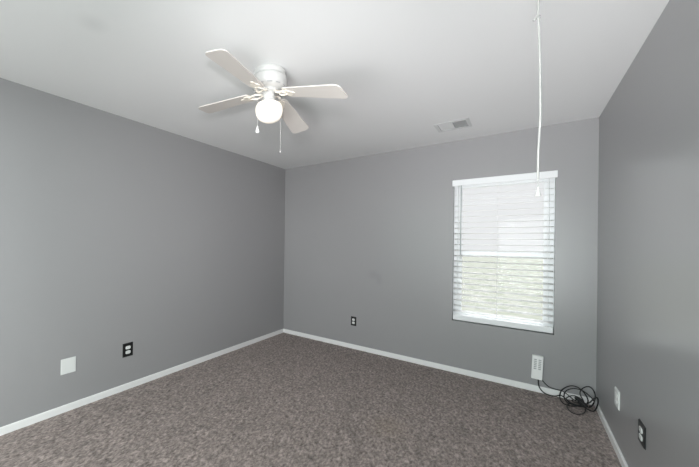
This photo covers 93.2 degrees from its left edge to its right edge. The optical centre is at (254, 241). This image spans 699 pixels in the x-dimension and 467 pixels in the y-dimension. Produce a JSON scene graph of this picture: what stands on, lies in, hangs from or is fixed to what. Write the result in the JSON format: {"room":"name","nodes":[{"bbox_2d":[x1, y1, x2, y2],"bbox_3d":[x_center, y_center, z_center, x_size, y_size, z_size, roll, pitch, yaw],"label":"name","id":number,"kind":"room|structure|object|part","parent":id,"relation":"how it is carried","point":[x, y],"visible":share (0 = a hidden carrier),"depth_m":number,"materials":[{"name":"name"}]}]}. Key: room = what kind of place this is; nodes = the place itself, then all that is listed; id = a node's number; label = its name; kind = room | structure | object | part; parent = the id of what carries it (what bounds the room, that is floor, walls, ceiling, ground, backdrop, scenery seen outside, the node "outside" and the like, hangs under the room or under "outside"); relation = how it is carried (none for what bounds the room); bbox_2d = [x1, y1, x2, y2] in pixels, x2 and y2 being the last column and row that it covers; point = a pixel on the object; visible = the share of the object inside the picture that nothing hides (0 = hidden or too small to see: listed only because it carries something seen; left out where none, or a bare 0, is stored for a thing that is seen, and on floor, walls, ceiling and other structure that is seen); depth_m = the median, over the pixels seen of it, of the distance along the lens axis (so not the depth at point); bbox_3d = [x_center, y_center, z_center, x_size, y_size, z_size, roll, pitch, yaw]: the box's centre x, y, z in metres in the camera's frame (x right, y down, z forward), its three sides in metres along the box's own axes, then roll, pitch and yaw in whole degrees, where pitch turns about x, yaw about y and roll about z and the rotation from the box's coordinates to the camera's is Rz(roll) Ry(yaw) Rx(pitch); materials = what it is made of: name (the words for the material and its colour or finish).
{"room":"empty bedroom","nodes":[
{"label":"empty bedroom","id":0,"kind":"room"},
{"bbox_2d":[0,78,284,426],"bbox_3d":[-2.545,0.094,1.312,0.130,2.640,9.130,1,0,40],"label":"wall","id":1,"kind":"structure","parent":0,"point":[115,230],"depth_m":2.78,"materials":[{"name":"paint"}]},
{"bbox_2d":[61,356,75,374],"bbox_3d":[-1.466,0.979,2.499,0.007,0.119,0.108,1,0,40],"label":"blank wall plate","id":2,"kind":"object","parent":1,"relation":"attached to","point":[68,365],"visible":1,"depth_m":2.50,"materials":[{"name":"white plastic"}]},
{"bbox_2d":[123,342,132,357],"bbox_3d":[-1.148,0.981,2.875,0.009,0.122,0.096,1,0,40],"label":"wall outlet","id":3,"kind":"object","parent":1,"relation":"attached to","point":[127,347],"visible":1,"depth_m":2.87,"materials":[{"name":"black plastic"}]},
{"bbox_2d":[0,329,283,435],"bbox_3d":[-2.468,1.299,1.309,0.012,0.073,8.988,1,0,40],"label":"baseboard","id":4,"kind":"structure","parent":1,"relation":"attached to","point":[31,420],"depth_m":2.79,"materials":[{"name":"white paint"}]},
{"bbox_2d":[0,332,621,466],"bbox_3d":[-1.239,1.331,0.282,3.216,0.012,9.000,1,0,40],"label":"floor","id":5,"kind":"structure","parent":0,"point":[283,399],"depth_m":2.39,"materials":[{"name":"brown carpet"}]},
{"bbox_2d":[538,380,598,414],"bbox_3d":[2.629,1.305,2.677,0.359,0.156,0.330,1,0,40],"label":"cable","id":6,"kind":"object","parent":5,"relation":"on","point":[580,402],"visible":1,"depth_m":2.67,"materials":[{"name":"black plastic"}]},
{"bbox_2d":[0,0,668,168],"bbox_3d":[-1.206,-1.161,0.286,3.216,0.100,9.000,1,0,40],"label":"ceiling","id":7,"kind":"structure","parent":0,"point":[405,68],"depth_m":1.91,"materials":[{"name":"paint"}]},
{"bbox_2d":[198,49,347,152],"bbox_3d":[0.089,-0.839,2.029,0.852,0.502,0.908,1,0,-13],"label":"ceiling fan","id":8,"kind":"object","parent":7,"relation":"hanging from","point":[268,81],"visible":1,"depth_m":1.97,"materials":[{"name":"white metal"}]},
{"bbox_3d":[-0.203,-0.963,2.234,0.425,0.015,0.138,1,0,31],"label":"blade","id":9,"kind":"part","parent":8,"relation":"part of","materials":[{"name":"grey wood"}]},
{"bbox_3d":[-0.093,-0.947,1.760,0.137,0.028,0.425,1,0,33],"label":"blade","id":10,"kind":"part","parent":8,"relation":"part of","materials":[{"name":"grey wood"}]},
{"bbox_3d":[0.092,-0.836,2.053,0.176,0.128,0.176,1,0,40],"label":"lamp globe","id":11,"kind":"part","parent":8,"relation":"part of","materials":[{"name":"white glass"}]},
{"bbox_3d":[0.272,-0.915,2.344,0.137,0.099,0.419,1,0,29],"label":"blade","id":12,"kind":"part","parent":8,"relation":"part of","materials":[{"name":"grey wood"}]},
{"bbox_3d":[0.324,-0.856,1.815,0.407,0.146,0.145,1,0,40],"label":"blade","id":13,"kind":"part","parent":8,"relation":"part of","materials":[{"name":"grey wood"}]},
{"bbox_2d":[434,118,471,132],"bbox_3d":[1.823,-1.124,2.921,0.272,0.124,0.253,1,0,40],"label":"ceiling vent","id":14,"kind":"object","parent":7,"relation":"in","point":[462,123],"visible":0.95,"depth_m":2.92,"materials":[{"name":"white metal"}]},
{"bbox_2d":[533,0,541,196],"bbox_3d":[1.156,-0.630,1.297,0.031,0.895,0.030,1,0,-6],"label":"pull cord","id":15,"kind":"object","parent":7,"relation":"hanging from","point":[538,194],"visible":1,"depth_m":1.29,"materials":[{"name":"white fabric"}]},
{"bbox_3d":[1.154,-0.201,1.294,0.022,0.036,0.022,1,0,40],"label":"pull handle","id":16,"kind":"part","parent":15,"relation":"part of","materials":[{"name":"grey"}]},
{"bbox_3d":[1.159,-0.662,1.296,0.019,0.816,0.007,1,0,40],"label":"cord","id":17,"kind":"part","parent":15,"relation":"part of","materials":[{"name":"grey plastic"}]},
{"bbox_2d":[283,117,598,397],"bbox_3d":[1.716,0.154,3.777,3.476,2.640,0.130,1,0,40],"label":"wall","id":18,"kind":"structure","parent":0,"point":[369,239],"depth_m":3.52,"materials":[{"name":"paint"}]},
{"bbox_2d":[351,316,355,325],"bbox_3d":[1.261,1.021,4.058,0.069,0.115,0.009,1,0,40],"label":"wall outlet","id":19,"kind":"object","parent":18,"relation":"attached to","point":[353,319],"visible":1,"depth_m":4.06,"materials":[{"name":"black plastic"}]},
{"bbox_2d":[284,329,592,404],"bbox_3d":[1.655,1.357,3.720,3.216,0.073,0.012,1,0,40],"label":"baseboard","id":20,"kind":"structure","parent":18,"relation":"attached to","point":[522,385],"depth_m":3.38,"materials":[{"name":"white paint"}]},
{"bbox_2d":[453,178,554,329],"bbox_3d":[2.462,0.102,3.187,0.790,1.480,0.063,1,0,40],"label":"window","id":21,"kind":"structure","parent":18,"relation":"in","point":[550,193],"depth_m":3.04,"materials":[{"name":"white plastic"}]},
{"bbox_3d":[2.451,0.459,3.179,0.718,0.694,0.023,1,0,40],"label":"sash","id":22,"kind":"part","parent":21,"relation":"part of","materials":[{"name":"white plastic"}]},
{"bbox_3d":[2.476,-0.229,3.199,0.718,0.744,0.022,1,0,40],"label":"sash","id":23,"kind":"part","parent":21,"relation":"part of","materials":[{"name":"white plastic"}]},
{"bbox_2d":[452,170,557,332],"bbox_3d":[2.415,0.095,3.128,0.810,1.471,0.096,1,0,40],"label":"window blind","id":24,"kind":"object","parent":21,"relation":"attached to","point":[547,174],"visible":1,"depth_m":3.12,"materials":[{"name":"white plastic"}]},
{"bbox_3d":[2.158,0.096,3.363,0.002,1.375,0.065,1,0,40],"label":"ladder cord","id":25,"kind":"part","parent":24,"relation":"part of","materials":[{"name":"white fabric"}]},
{"bbox_3d":[2.408,0.099,3.154,0.002,1.375,0.065,1,0,40],"label":"ladder cord","id":26,"kind":"part","parent":24,"relation":"part of","materials":[{"name":"white fabric"}]},
{"bbox_3d":[2.414,0.804,3.139,0.778,0.053,0.058,1,0,40],"label":"rail","id":27,"kind":"part","parent":24,"relation":"part of","materials":[{"name":"white plastic"}]},
{"bbox_3d":[2.688,0.102,2.918,0.002,1.375,0.065,1,0,40],"label":"ladder cord","id":28,"kind":"part","parent":24,"relation":"part of","materials":[{"name":"white fabric"}]},
{"bbox_2d":[531,354,543,379],"bbox_3d":[2.594,1.157,2.917,0.083,0.216,0.034,1,0,40],"label":"power adapter","id":29,"kind":"object","parent":18,"relation":"attached to","point":[537,361],"visible":1,"depth_m":2.90,"materials":[{"name":"white plastic"}]},
{"bbox_2d":[596,0,698,466],"bbox_3d":[0.015,0.123,-0.843,0.130,2.640,9.130,1,0,40],"label":"wall","id":30,"kind":"structure","parent":0,"point":[648,271],"depth_m":1.54,"materials":[{"name":"paint"}]},
{"bbox_2d":[594,400,627,466],"bbox_3d":[-0.017,1.327,-0.755,0.012,0.073,8.988,1,0,40],"label":"baseboard","id":31,"kind":"structure","parent":30,"relation":"attached to","point":[618,452],"depth_m":2.17,"materials":[{"name":"white paint"}]},
{"bbox_2d":[614,386,619,410],"bbox_3d":[2.388,1.034,2.096,0.009,0.118,0.118,1,0,40],"label":"wall outlet","id":32,"kind":"object","parent":30,"relation":"attached to","point":[616,391],"visible":1,"depth_m":2.08,"materials":[{"name":"white plastic"}]},
{"bbox_2d":[638,419,645,449],"bbox_3d":[2.024,1.007,1.663,0.009,0.112,0.118,1,0,40],"label":"wall outlet","id":33,"kind":"object","parent":30,"relation":"attached to","point":[641,428],"visible":1,"depth_m":1.65,"materials":[{"name":"black plastic"}]},
{"label":"outside","id":34,"kind":"structure","parent":0,"visible":0},
{"bbox_2d":[461,256,542,322],"bbox_3d":[22.342,2.134,26.925,125.000,0.001,61.850,1,0,40],"label":"lawn","id":35,"kind":"structure","parent":34,"point":[485,259],"depth_m":14.24,"materials":[{"name":"green plant"}]}
]}

